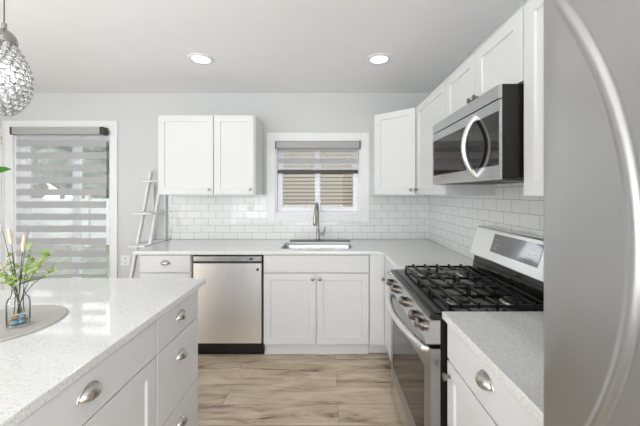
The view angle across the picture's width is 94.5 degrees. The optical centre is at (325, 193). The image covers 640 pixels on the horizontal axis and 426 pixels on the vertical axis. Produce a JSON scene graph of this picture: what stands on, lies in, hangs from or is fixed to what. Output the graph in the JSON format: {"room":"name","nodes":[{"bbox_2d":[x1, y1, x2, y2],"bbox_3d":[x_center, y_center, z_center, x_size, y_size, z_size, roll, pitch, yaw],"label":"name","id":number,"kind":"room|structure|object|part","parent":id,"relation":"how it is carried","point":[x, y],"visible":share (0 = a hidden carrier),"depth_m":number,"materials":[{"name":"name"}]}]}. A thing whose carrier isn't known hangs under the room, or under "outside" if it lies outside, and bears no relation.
{"room":"kitchen","nodes":[
{"label":"kitchen","id":0,"kind":"room"},
{"bbox_2d":[0,167,10,172],"bbox_3d":[-1.364,0.184,1.072,0.403,0.621,0.172,0,0,0],"label":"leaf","id":1,"kind":"object","parent":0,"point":[2,169],"visible":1,"depth_m":1.09,"materials":[{"name":"green plant"}]},
{"bbox_2d":[0,93,428,277],"bbox_3d":[-1.245,0.165,3.260,4.950,2.490,0.140,0,0,0],"label":"wall","id":2,"kind":"structure","parent":0,"point":[136,114],"depth_m":3.19,"materials":[{"name":"paint"}]},
{"bbox_2d":[0,121,4,290],"bbox_3d":[-3.574,0.315,3.169,0.253,2.190,0.040,0,0,0],"label":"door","id":3,"kind":"structure","parent":2,"relation":"in","point":[2,131],"depth_m":3.16,"materials":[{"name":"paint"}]},
{"bbox_3d":[-3.454,0.315,3.176,0.015,2.190,0.025,0,0,0],"label":"casing","id":4,"kind":"part","parent":3,"relation":"part of","materials":[{"name":"paint"}]},
{"bbox_2d":[10,127,107,276],"bbox_3d":[-2.814,0.091,3.127,0.978,1.579,0.081,0,0,0],"label":"window blind","id":5,"kind":"object","parent":2,"relation":"attached to","point":[17,131],"visible":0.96,"depth_m":3.14,"materials":[{"name":"fabric"}]},
{"bbox_3d":[-2.808,0.868,3.140,0.955,0.025,0.020,0,0,0],"label":"rail","id":6,"kind":"part","parent":5,"relation":"part of","materials":[{"name":"plastic"}]},
{"bbox_2d":[5,121,117,288],"bbox_3d":[-2.842,0.315,3.245,1.205,2.190,0.150,0,0,0],"label":"door","id":7,"kind":"structure","parent":2,"relation":"in","point":[11,148],"depth_m":3.18,"materials":[{"name":"paint"}]},
{"bbox_3d":[-3.018,0.362,3.255,0.635,2.015,0.030,0,0,0],"label":"sash","id":8,"kind":"part","parent":7,"relation":"part of","materials":[{"name":"clear glass"}]},
{"bbox_3d":[-2.558,0.362,3.290,0.445,2.015,0.030,0,0,0],"label":"sash","id":9,"kind":"part","parent":7,"relation":"part of","materials":[{"name":"clear glass"}]},
{"bbox_2d":[121,255,129,265],"bbox_3d":[-2.160,0.720,3.187,0.100,0.115,0.007,0,0,0],"label":"wall outlet","id":10,"kind":"object","parent":2,"relation":"attached to","point":[125,259],"visible":1,"depth_m":3.18,"materials":[{"name":"plastic"}]},
{"bbox_2d":[168,195,169,237],"bbox_3d":[-1.683,0.236,3.184,0.034,0.487,0.012,0,0,0],"label":"trim","id":11,"kind":"structure","parent":2,"relation":"attached to","point":[168,195],"depth_m":3.18,"materials":[{"name":"paint"}]},
{"bbox_2d":[170,195,170,239],"bbox_3d":[-1.667,0.254,3.183,0.005,0.481,0.014,0,0,0],"label":"trim","id":12,"kind":"structure","parent":2,"relation":"attached to","point":[170,195],"depth_m":3.18,"materials":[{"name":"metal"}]},
{"bbox_2d":[158,115,213,194],"bbox_3d":[-1.340,-0.368,2.992,0.532,0.763,0.390,0,0,0],"label":"door","id":13,"kind":"structure","parent":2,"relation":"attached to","point":[185,142],"depth_m":2.83,"materials":[{"name":"white wood"}]},
{"bbox_2d":[214,115,262,194],"bbox_3d":[-0.875,-0.368,2.992,0.397,0.763,0.390,0,0,0],"label":"upper cabinet","id":14,"kind":"object","parent":2,"relation":"attached to","point":[238,139],"visible":1,"depth_m":2.83,"materials":[{"name":"white wood"}]},
{"bbox_2d":[247,200,252,210],"bbox_3d":[-0.815,0.130,3.179,0.070,0.115,0.007,0,0,0],"label":"wall outlet","id":15,"kind":"object","parent":2,"relation":"attached to","point":[249,202],"visible":1,"depth_m":3.18,"materials":[{"name":"plastic"}]},
{"bbox_2d":[171,195,427,238],"bbox_3d":[-0.282,0.254,3.186,2.766,0.481,0.008,0,0,0],"label":"backsplash","id":16,"kind":"structure","parent":2,"relation":"attached to","point":[192,216],"depth_m":3.18,"materials":[{"name":"tile"}]},
{"bbox_2d":[267,133,368,221],"bbox_3d":[-0.087,-0.172,3.245,1.100,0.959,0.150,0,0,0],"label":"window","id":17,"kind":"structure","parent":2,"relation":"in","point":[276,212],"depth_m":3.17,"materials":[{"name":"paint"}]},
{"bbox_3d":[-0.297,-0.172,3.250,0.465,0.748,0.030,0,0,0],"label":"sash","id":18,"kind":"part","parent":17,"relation":"part of","materials":[{"name":"white plastic"}]},
{"bbox_2d":[275,141,359,173],"bbox_3d":[-0.087,-0.384,3.160,0.899,0.340,0.077,0,0,0],"label":"window blind","id":19,"kind":"object","parent":17,"relation":"attached to","point":[280,145],"visible":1,"depth_m":3.16,"materials":[{"name":"fabric"}]},
{"bbox_3d":[-0.087,-0.233,3.169,0.860,0.037,0.026,0,0,0],"label":"rail","id":20,"kind":"part","parent":19,"relation":"part of","materials":[{"name":"grey metal"}]},
{"bbox_3d":[0.120,-0.172,3.283,0.470,0.748,0.030,0,0,0],"label":"sash","id":21,"kind":"part","parent":17,"relation":"part of","materials":[{"name":"white plastic"}]},
{"bbox_2d":[369,108,415,194],"bbox_3d":[0.786,-0.368,2.874,0.644,0.763,0.628,0,0,0],"label":"upper cabinet","id":22,"kind":"object","parent":2,"relation":"attached to","point":[392,135],"visible":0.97,"depth_m":2.70,"materials":[{"name":"white wood"}]},
{"bbox_2d":[0,0,523,92],"bbox_3d":[-1.305,-1.140,-0.030,5.130,0.120,6.740,0,0,0],"label":"ceiling","id":23,"kind":"structure","parent":0,"point":[68,46],"depth_m":2.09,"materials":[{"name":"paint"}]},
{"bbox_2d":[0,0,34,116],"bbox_3d":[-1.305,-0.698,1.200,0.177,0.763,0.177,0,0,-4],"label":"pendant lamp","id":24,"kind":"object","parent":23,"relation":"hanging from","point":[15,86],"visible":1,"depth_m":1.18,"materials":[{"name":"silver glass"}]},
{"bbox_3d":[-1.305,-0.874,1.200,0.004,0.372,0.004,0,0,0],"label":"cord","id":25,"kind":"part","parent":24,"relation":"part of","materials":[{"name":"silver metal"}]},
{"bbox_2d":[188,53,213,64],"bbox_3d":[-1.000,-1.074,2.370,0.196,0.010,0.196,0,0,0],"label":"recessed light","id":26,"kind":"object","parent":23,"relation":"in","point":[199,58],"visible":1,"depth_m":2.35,"materials":[{"name":"paint"}]},
{"bbox_2d":[192,56,209,62],"bbox_3d":[-1.000,-1.075,2.370,0.135,0.007,0.135,0,0,0],"label":"diffuser","id":27,"kind":"object","parent":26,"relation":"attached to","point":[197,59],"depth_m":2.37,"materials":[{"name":"white plastic"}]},
{"bbox_2d":[367,53,391,64],"bbox_3d":[0.425,-1.074,2.370,0.196,0.010,0.196,0,0,0],"label":"recessed light","id":28,"kind":"object","parent":23,"relation":"in","point":[378,58],"visible":1,"depth_m":2.35,"materials":[{"name":"paint"}]},
{"bbox_2d":[371,56,387,62],"bbox_3d":[0.425,-1.075,2.370,0.135,0.007,0.135,0,0,0],"label":"diffuser","id":29,"kind":"object","parent":28,"relation":"attached to","point":[374,59],"depth_m":2.37,"materials":[{"name":"white plastic"}]},
{"bbox_2d":[197,350,401,425],"bbox_3d":[-1.305,1.460,-0.030,5.130,0.100,6.740,0,0,0],"label":"floor","id":30,"kind":"structure","parent":0,"point":[264,389],"depth_m":2.12,"materials":[{"name":"brown wood"}]},
{"bbox_2d":[16,321,155,425],"bbox_3d":[-1.007,0.968,0.938,0.650,0.884,0.610,0,0,0],"label":"base cabinet","id":31,"kind":"object","parent":30,"relation":"on","point":[120,390],"visible":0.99,"depth_m":1.00,"materials":[{"name":"white wood"}]},
{"bbox_3d":[-0.697,0.589,0.885,0.030,0.041,0.088,0,0,0],"label":"cup pull","id":32,"kind":"part","parent":31,"relation":"part of","materials":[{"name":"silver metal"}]},
{"bbox_3d":[-0.721,0.991,0.938,0.018,0.614,0.602,0,0,0],"label":"door","id":33,"kind":"part","parent":31,"relation":"part of","materials":[{"name":"white wood"}]},
{"bbox_2d":[128,171,166,277],"bbox_3d":[-1.780,0.588,2.881,0.165,1.645,0.582,0,0,0],"label":"ladder shelf","id":34,"kind":"object","parent":30,"relation":"on","point":[155,211],"visible":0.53,"depth_m":2.98,"materials":[{"name":"white wood"}]},
{"bbox_3d":[-1.840,0.588,2.865,0.022,1.645,0.550,0,0,0],"label":"leg","id":35,"kind":"part","parent":34,"relation":"part of","materials":[{"name":"white wood"}]},
{"bbox_3d":[-1.780,0.499,2.961,0.165,0.018,0.362,0,0,0],"label":"shelf","id":36,"kind":"part","parent":34,"relation":"part of","materials":[{"name":"white wood"}]},
{"bbox_3d":[-1.780,0.194,2.996,0.165,0.018,0.292,0,0,0],"label":"shelf","id":37,"kind":"part","parent":34,"relation":"part of","materials":[{"name":"white wood"}]},
{"bbox_3d":[-1.780,-0.124,3.066,0.165,0.018,0.152,0,0,0],"label":"shelf","id":38,"kind":"part","parent":34,"relation":"part of","materials":[{"name":"white wood"}]},
{"bbox_3d":[-1.840,0.660,3.158,0.020,1.500,0.028,0,0,0],"label":"leg","id":39,"kind":"part","parent":34,"relation":"part of","materials":[{"name":"white wood"}]},
{"bbox_3d":[-1.715,0.588,2.865,0.022,1.645,0.550,0,0,0],"label":"leg","id":40,"kind":"part","parent":34,"relation":"part of","materials":[{"name":"white wood"}]},
{"bbox_3d":[-1.715,0.660,3.158,0.020,1.500,0.028,0,0,0],"label":"leg","id":41,"kind":"part","parent":34,"relation":"part of","materials":[{"name":"grey wood"}]},
{"bbox_2d":[140,255,192,277],"bbox_3d":[-1.385,0.968,2.840,0.445,0.884,0.650,0,0,0],"label":"base cabinet","id":42,"kind":"object","parent":30,"relation":"on","point":[151,266],"visible":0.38,"depth_m":2.54,"materials":[{"name":"white wood"}]},
{"bbox_3d":[-1.385,0.824,2.554,0.437,0.272,0.018,0,0,0],"label":"drawer","id":43,"kind":"part","parent":42,"relation":"part of","materials":[{"name":"white wood"}]},
{"bbox_3d":[-1.379,0.591,2.530,0.088,0.041,0.030,0,0,0],"label":"cup pull","id":44,"kind":"part","parent":42,"relation":"part of","materials":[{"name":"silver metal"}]},
{"bbox_2d":[132,240,473,268],"bbox_3d":[-0.282,0.510,2.594,2.766,0.029,1.175,0,0,0],"label":"countertop","id":45,"kind":"structure","parent":42,"relation":"on","point":[400,253],"depth_m":2.57,"materials":[{"name":"stone"}]},
{"bbox_2d":[283,245,351,248],"bbox_3d":[-0.083,0.619,2.837,0.695,0.184,0.405,0,0,0],"label":"sink","id":46,"kind":"object","parent":45,"relation":"in","point":[285,246],"visible":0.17,"depth_m":3.02,"materials":[{"name":"metal"}]},
{"bbox_2d":[290,240,349,241],"bbox_3d":[-0.063,0.489,3.071,0.620,0.012,0.071,0,0,0],"label":"deck plate","id":47,"kind":"object","parent":45,"relation":"on","point":[290,240],"visible":0.98,"depth_m":3.04,"materials":[{"name":"metal"}]},
{"bbox_2d":[313,202,325,240],"bbox_3d":[-0.095,0.284,3.000,0.110,0.397,0.203,0,0,33],"label":"faucet","id":48,"kind":"object","parent":47,"relation":"on","point":[316,209],"visible":1,"depth_m":3.05,"materials":[{"name":"silver metal"}]},
{"bbox_2d":[154,290,197,425],"bbox_3d":[-1.007,0.968,1.448,0.650,0.884,0.405,0,0,0],"label":"base cabinet","id":49,"kind":"object","parent":30,"relation":"on","point":[176,356],"visible":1,"depth_m":1.42,"materials":[{"name":"white wood"}]},
{"bbox_2d":[0,278,205,425],"bbox_3d":[-1.180,0.510,0.966,0.960,0.030,1.532,0,0,0],"label":"countertop","id":50,"kind":"structure","parent":49,"relation":"on","point":[103,314],"depth_m":1.08,"materials":[{"name":"stone"}]},
{"bbox_2d":[0,305,67,341],"bbox_3d":[-1.225,0.492,1.115,0.384,0.006,0.384,0,0,0],"label":"placemat","id":51,"kind":"object","parent":50,"relation":"on","point":[42,316],"visible":0.91,"depth_m":1.16,"materials":[{"name":"beige fabric"}]},
{"bbox_2d":[5,287,30,327],"bbox_3d":[-1.143,0.422,1.100,0.066,0.137,0.066,0,0,0],"label":"vase","id":52,"kind":"object","parent":51,"relation":"on","point":[27,295],"visible":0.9,"depth_m":1.09,"materials":[{"name":"clear glass"}]},
{"bbox_2d":[0,263,17,300],"bbox_3d":[-1.174,0.332,1.083,0.081,0.226,0.013,0,0,-30],"label":"grass stem","id":53,"kind":"object","parent":52,"relation":"in","point":[1,266],"visible":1,"depth_m":1.08,"materials":[{"name":"plant"}]},
{"bbox_2d":[0,260,20,312],"bbox_3d":[-1.175,0.347,1.095,0.074,0.196,0.068,0,0,0],"label":"leaf sprig","id":54,"kind":"object","parent":52,"relation":"in","point":[7,263],"visible":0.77,"depth_m":1.10,"materials":[{"name":"green plant"}]},
{"bbox_2d":[2,231,19,313],"bbox_3d":[-1.175,0.293,1.105,0.079,0.305,0.004,0,0,9],"label":"twig","id":55,"kind":"object","parent":52,"relation":"in","point":[2,231],"visible":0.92,"depth_m":1.10,"materials":[{"name":"brown plant"}]},
{"bbox_2d":[0,272,22,312],"bbox_3d":[-1.150,0.351,1.070,0.057,0.189,0.078,0,0,0],"label":"leaf sprig","id":56,"kind":"object","parent":52,"relation":"in","point":[5,275],"visible":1,"depth_m":1.08,"materials":[{"name":"green plant"}]},
{"bbox_2d":[7,228,18,310],"bbox_3d":[-1.161,0.286,1.100,0.043,0.319,0.013,0,0,0],"label":"grass stem","id":57,"kind":"object","parent":52,"relation":"in","point":[9,233],"visible":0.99,"depth_m":1.10,"materials":[{"name":"beige plant"}]},
{"bbox_3d":[-1.155,0.318,1.100,0.031,0.255,0.002,0,0,0],"label":"stem","id":58,"kind":"part","parent":57,"relation":"part of","materials":[{"name":"plant"}]},
{"bbox_2d":[11,320,18,324],"bbox_3d":[-1.139,0.472,1.085,0.025,0.019,0.024,0,0,40],"label":"pebble","id":59,"kind":"object","parent":52,"relation":"in","point":[15,322],"visible":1,"depth_m":1.08,"materials":[{"name":"blue stone"}]},
{"bbox_2d":[3,252,30,314],"bbox_3d":[-1.167,0.334,1.105,0.069,0.224,0.070,0,0,0],"label":"leaf sprig","id":60,"kind":"object","parent":52,"relation":"in","point":[10,253],"visible":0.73,"depth_m":1.11,"materials":[{"name":"green plant"}]},
{"bbox_3d":[-1.165,0.338,1.109,0.052,0.215,0.063,0,0,0],"label":"stem","id":61,"kind":"part","parent":60,"relation":"part of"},
{"bbox_2d":[18,234,25,296],"bbox_3d":[-1.125,0.297,1.093,0.047,0.297,0.014,0,0,22],"label":"grass stem","id":62,"kind":"object","parent":52,"relation":"in","point":[23,242],"visible":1,"depth_m":1.09,"materials":[{"name":"beige plant"}]},
{"bbox_3d":[-1.131,0.330,1.096,0.033,0.230,0.003,0,0,21],"label":"stem","id":63,"kind":"part","parent":62,"relation":"part of","materials":[{"name":"brown plant"}]},
{"bbox_2d":[18,232,27,302],"bbox_3d":[-1.127,0.290,1.100,0.041,0.310,0.004,0,0,0],"label":"twig","id":64,"kind":"object","parent":52,"relation":"in","point":[27,232],"visible":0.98,"depth_m":1.10,"materials":[{"name":"brown plant"}]},
{"bbox_2d":[11,242,35,311],"bbox_3d":[-1.102,0.312,1.087,0.092,0.268,0.036,0,0,13],"label":"leaf sprig","id":65,"kind":"object","parent":52,"relation":"in","point":[31,259],"visible":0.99,"depth_m":1.08,"materials":[{"name":"green plant"}]},
{"bbox_2d":[18,250,52,312],"bbox_3d":[-1.084,0.328,1.095,0.138,0.237,0.068,0,0,0],"label":"leaf sprig","id":66,"kind":"object","parent":52,"relation":"in","point":[44,253],"visible":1,"depth_m":1.10,"materials":[{"name":"green plant"}]},
{"bbox_2d":[19,264,57,306],"bbox_3d":[-1.085,0.352,1.112,0.122,0.187,0.058,0,0,-35],"label":"leaf sprig","id":67,"kind":"object","parent":52,"relation":"in","point":[53,268],"visible":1,"depth_m":1.12,"materials":[{"name":"green plant"}]},
{"bbox_3d":[-0.721,0.605,1.448,0.018,0.146,0.397,0,0,0],"label":"drawer","id":68,"kind":"part","parent":49,"relation":"part of","materials":[{"name":"white wood"}]},
{"bbox_3d":[-0.721,1.158,1.448,0.018,0.280,0.397,0,0,0],"label":"drawer","id":69,"kind":"part","parent":49,"relation":"part of","materials":[{"name":"white wood"}]},
{"bbox_3d":[-0.697,1.105,1.445,0.030,0.041,0.088,0,0,0],"label":"cup pull","id":70,"kind":"part","parent":49,"relation":"part of","materials":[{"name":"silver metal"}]},
{"bbox_3d":[-0.697,0.778,1.445,0.030,0.041,0.088,0,0,0],"label":"cup pull","id":71,"kind":"part","parent":49,"relation":"part of","materials":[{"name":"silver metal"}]},
{"bbox_3d":[-0.697,0.589,1.445,0.030,0.041,0.088,0,0,0],"label":"cup pull","id":72,"kind":"part","parent":49,"relation":"part of","materials":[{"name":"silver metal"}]},
{"bbox_2d":[193,255,264,353],"bbox_3d":[-0.851,0.969,2.844,0.610,0.883,0.593,0,0,0],"label":"dishwasher","id":73,"kind":"object","parent":30,"relation":"on","point":[230,316],"visible":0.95,"depth_m":2.55,"materials":[{"name":"silver metal"}]},
{"bbox_3d":[-0.851,0.563,2.564,0.590,0.046,0.029,0,0,0],"label":"control panel","id":74,"kind":"part","parent":73,"relation":"part of","materials":[{"name":"metal"}]},
{"bbox_3d":[-0.851,1.353,2.610,0.606,0.115,0.020,0,0,0],"label":"kick plate","id":75,"kind":"part","parent":73,"relation":"part of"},
{"bbox_2d":[264,255,368,353],"bbox_3d":[-0.084,0.968,2.841,0.912,0.884,0.648,0,0,0],"label":"base cabinet","id":76,"kind":"object","parent":30,"relation":"on","point":[314,304],"visible":0.93,"depth_m":2.55,"materials":[{"name":"white wood"}]},
{"bbox_3d":[-0.312,0.993,2.554,0.448,0.610,0.018,0,0,0],"label":"door","id":77,"kind":"part","parent":76,"relation":"part of","materials":[{"name":"white wood"}]},
{"bbox_3d":[-0.084,0.605,2.554,0.904,0.146,0.018,0,0,0],"label":"drawer","id":78,"kind":"part","parent":76,"relation":"part of","materials":[{"name":"white wood"}]},
{"bbox_3d":[0.144,0.993,2.554,0.448,0.610,0.018,0,0,0],"label":"door","id":79,"kind":"part","parent":76,"relation":"part of","materials":[{"name":"white wood"}]},
{"bbox_2d":[368,255,387,352],"bbox_3d":[0.468,0.968,2.594,0.185,0.884,0.093,0,0,0],"label":"cabinet filler","id":80,"kind":"object","parent":30,"relation":"on","point":[376,262],"visible":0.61,"depth_m":2.55,"materials":[{"name":"white wood"}]},
{"bbox_3d":[0.438,0.915,2.562,0.126,0.779,0.030,0,0,0],"label":"panel","id":81,"kind":"part","parent":80,"relation":"part of","materials":[{"name":"white wood"}]},
{"bbox_2d":[382,256,395,359],"bbox_3d":[0.782,0.968,2.277,0.620,0.884,0.535,0,0,0],"label":"base cabinet","id":82,"kind":"object","parent":30,"relation":"on","point":[388,266],"visible":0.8,"depth_m":2.46,"materials":[{"name":"white wood"}]},
{"bbox_3d":[0.511,0.993,2.278,0.018,0.610,0.528,0,0,0],"label":"door","id":83,"kind":"part","parent":82,"relation":"part of","materials":[{"name":"white wood"}]},
{"bbox_3d":[0.511,0.605,2.278,0.018,0.146,0.528,0,0,0],"label":"drawer","id":84,"kind":"part","parent":82,"relation":"part of","materials":[{"name":"white wood"}]},
{"bbox_2d":[386,226,543,425],"bbox_3d":[0.721,0.814,1.627,0.727,1.192,0.750,0,0,0],"label":"gas range","id":85,"kind":"object","parent":30,"relation":"on","point":[506,274],"visible":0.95,"depth_m":1.51,"materials":[{"name":"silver metal"}]},
{"bbox_3d":[0.418,0.583,1.930,0.047,0.056,0.053,0,0,0],"label":"burner knob","id":86,"kind":"part","parent":85,"relation":"part of","materials":[{"name":"metal"}]},
{"bbox_3d":[0.418,0.583,1.810,0.047,0.056,0.053,0,0,0],"label":"burner knob","id":87,"kind":"part","parent":85,"relation":"part of","materials":[{"name":"metal"}]},
{"bbox_3d":[0.463,1.291,1.627,0.039,0.128,0.742,0,0,0],"label":"storage drawer","id":88,"kind":"part","parent":85,"relation":"part of","materials":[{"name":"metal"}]},
{"bbox_3d":[0.418,0.583,1.600,0.047,0.056,0.053,0,0,0],"label":"burner knob","id":89,"kind":"part","parent":85,"relation":"part of","materials":[{"name":"metal"}]},
{"bbox_3d":[0.401,0.671,1.627,0.087,0.042,0.705,0,0,0],"label":"handle","id":90,"kind":"part","parent":85,"relation":"part of","materials":[{"name":"metal"}]},
{"bbox_3d":[0.418,0.583,1.415,0.047,0.056,0.053,0,0,0],"label":"burner knob","id":91,"kind":"part","parent":85,"relation":"part of","materials":[{"name":"metal"}]},
{"bbox_3d":[0.453,0.588,1.627,0.062,0.100,0.748,0,0,0],"label":"control panel","id":92,"kind":"part","parent":85,"relation":"part of","materials":[{"name":"metal"}]},
{"bbox_3d":[0.461,0.938,1.627,0.042,0.560,0.744,0,0,0],"label":"oven door","id":93,"kind":"part","parent":85,"relation":"part of","materials":[{"name":"metal"}]},
{"bbox_3d":[0.418,0.583,1.325,0.047,0.056,0.053,0,0,0],"label":"burner knob","id":94,"kind":"part","parent":85,"relation":"part of","materials":[{"name":"metal"}]},
{"bbox_3d":[0.464,1.009,1.253,0.041,0.702,0.002,0,0,0],"label":"trim","id":95,"kind":"part","parent":85,"relation":"part of","materials":[{"name":"metal"}]},
{"bbox_3d":[0.630,0.504,1.392,0.124,0.011,0.124,0,0,0],"label":"burner","id":96,"kind":"part","parent":85,"relation":"part of","materials":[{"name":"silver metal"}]},
{"bbox_2d":[395,269,543,313],"bbox_3d":[0.725,0.512,1.627,0.520,0.004,0.726,0,0,0],"label":"cooktop","id":97,"kind":"object","parent":85,"relation":"in","point":[431,302],"depth_m":1.51,"materials":[{"name":"black metal"}]},
{"bbox_3d":[0.870,0.504,1.392,0.100,0.011,0.100,0,0,0],"label":"burner","id":98,"kind":"part","parent":85,"relation":"part of","materials":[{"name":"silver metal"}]},
{"bbox_2d":[442,324,541,425],"bbox_3d":[0.782,0.968,0.923,0.620,0.884,0.610,0,0,0],"label":"base cabinet","id":99,"kind":"object","parent":30,"relation":"on","point":[476,396],"visible":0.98,"depth_m":1.00,"materials":[{"name":"white wood"}]},
{"bbox_3d":[0.487,0.742,1.198,0.028,0.030,0.031,0,0,0],"label":"knob","id":100,"kind":"part","parent":99,"relation":"part of","materials":[{"name":"silver metal"}]},
{"bbox_3d":[0.511,0.993,0.923,0.018,0.610,0.602,0,0,0],"label":"door","id":101,"kind":"part","parent":99,"relation":"part of","materials":[{"name":"white wood"}]},
{"bbox_3d":[0.487,0.579,0.923,0.030,0.041,0.088,0,0,0],"label":"cup pull","id":102,"kind":"part","parent":99,"relation":"part of","materials":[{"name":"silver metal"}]},
{"bbox_2d":[442,312,543,425],"bbox_3d":[0.794,0.510,0.902,0.613,0.030,0.684,0,0,0],"label":"countertop","id":103,"kind":"structure","parent":99,"relation":"on","point":[510,344],"depth_m":0.97,"materials":[{"name":"stone"}]},
{"bbox_2d":[544,0,639,425],"bbox_3d":[0.715,0.522,0.073,0.770,1.775,0.904,0,0,0],"label":"refrigerator","id":104,"kind":"object","parent":30,"relation":"on","point":[592,47],"visible":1,"depth_m":0.42,"materials":[{"name":"silver metal"}]},
{"bbox_2d":[429,0,528,259],"bbox_3d":[1.180,0.165,-0.030,0.140,2.490,6.440,0,0,0],"label":"wall","id":105,"kind":"structure","parent":0,"point":[524,2],"depth_m":2.07,"materials":[{"name":"paint"}]},
{"bbox_2d":[414,80,494,194],"bbox_3d":[0.932,-0.368,2.256,0.352,0.763,0.633,0,0,0],"label":"upper cabinet","id":106,"kind":"object","parent":105,"relation":"attached to","point":[432,110],"visible":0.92,"depth_m":2.25,"materials":[{"name":"white wood"}]},
{"bbox_3d":[0.794,-0.368,2.256,0.020,0.757,0.625,0,0,0],"label":"door","id":107,"kind":"part","parent":106,"relation":"part of","materials":[{"name":"white wood"}]},
{"bbox_2d":[446,7,523,116],"bbox_3d":[0.932,-0.599,1.560,0.352,0.303,0.760,0,0,0],"label":"upper cabinet","id":108,"kind":"object","parent":105,"relation":"attached to","point":[500,60],"visible":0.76,"depth_m":1.41,"materials":[{"name":"white wood"}]},
{"bbox_3d":[0.794,-0.599,1.750,0.020,0.297,0.372,0,0,0],"label":"door","id":109,"kind":"part","parent":108,"relation":"part of","materials":[{"name":"white wood"}]},
{"bbox_2d":[433,84,523,184],"bbox_3d":[0.868,-0.249,1.564,0.474,0.386,0.748,0,0,0],"label":"microwave","id":110,"kind":"object","parent":108,"relation":"attached to","point":[481,142],"visible":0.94,"depth_m":1.32,"materials":[{"name":"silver metal"}]},
{"bbox_3d":[0.702,-0.412,1.564,0.012,0.055,0.748,0,0,0],"label":"vent panel","id":111,"kind":"part","parent":110,"relation":"part of","materials":[{"name":"metal"}]},
{"bbox_3d":[0.703,-0.218,1.564,0.010,0.323,0.748,0,0,0],"label":"door","id":112,"kind":"part","parent":110,"relation":"part of","materials":[{"name":"metal"}]},
{"bbox_3d":[0.670,-0.218,1.383,0.078,0.295,0.027,0,0,0],"label":"handle","id":113,"kind":"part","parent":110,"relation":"part of","materials":[{"name":"metal"}]},
{"bbox_3d":[0.794,-0.599,1.369,0.020,0.297,0.372,0,0,0],"label":"door","id":114,"kind":"part","parent":108,"relation":"part of","materials":[{"name":"white wood"}]},
{"bbox_2d":[428,183,543,259],"bbox_3d":[1.106,0.202,1.845,0.008,0.584,2.690,0,0,0],"label":"backsplash","id":115,"kind":"structure","parent":105,"relation":"attached to","point":[453,220],"depth_m":2.14,"materials":[{"name":"tile"}]},
{"bbox_2d":[524,0,543,196],"bbox_3d":[0.932,-0.368,0.879,0.352,0.763,0.600,0,0,0],"label":"upper cabinet","id":116,"kind":"object","parent":105,"relation":"attached to","point":[533,9],"visible":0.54,"depth_m":1.12,"materials":[{"name":"white wood"}]},
{"label":"outside","id":117,"kind":"structure","parent":0,"visible":0},
{"bbox_2d":[31,245,108,280],"bbox_3d":[-5.000,1.735,21.675,40.000,0.050,36.650,0,0,0],"label":"ground","id":118,"kind":"structure","parent":117,"point":[34,247],"depth_m":7.67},
{"bbox_2d":[31,146,71,197],"bbox_3d":[-12.211,-1.311,14.381,5.608,6.047,4.125,0,0,14],"label":"tree","id":119,"kind":"object","parent":118,"relation":"on","point":[33,161],"visible":0.03,"depth_m":13.43,"materials":[{"name":"green plant"}]},
{"bbox_2d":[31,196,108,246],"bbox_3d":[-8.690,0.860,9.515,10.620,1.700,0.130,0,0,0],"label":"fence","id":120,"kind":"object","parent":118,"relation":"on","point":[87,198],"visible":0.2,"depth_m":9.50,"materials":[{"name":"white wood"}]},
{"bbox_3d":[-7.640,0.860,9.515,0.120,1.700,0.130,0,0,0],"label":"post","id":121,"kind":"part","parent":120,"relation":"part of","materials":[{"name":"white wood"}]},
{"bbox_2d":[31,141,108,197],"bbox_3d":[-9.569,-0.764,11.777,3.803,4.954,3.776,0,0,0],"label":"tree","id":122,"kind":"object","parent":118,"relation":"on","point":[38,148],"visible":0.27,"depth_m":10.83,"materials":[{"name":"green plant"}]},
{"bbox_2d":[283,151,352,206],"bbox_3d":[1.400,-1.350,10.500,10.000,6.080,5.800,0,0,0],"label":"house","id":123,"kind":"structure","parent":118,"relation":"on","point":[298,189],"depth_m":7.95,"materials":[{"name":"beige"}]}
]}

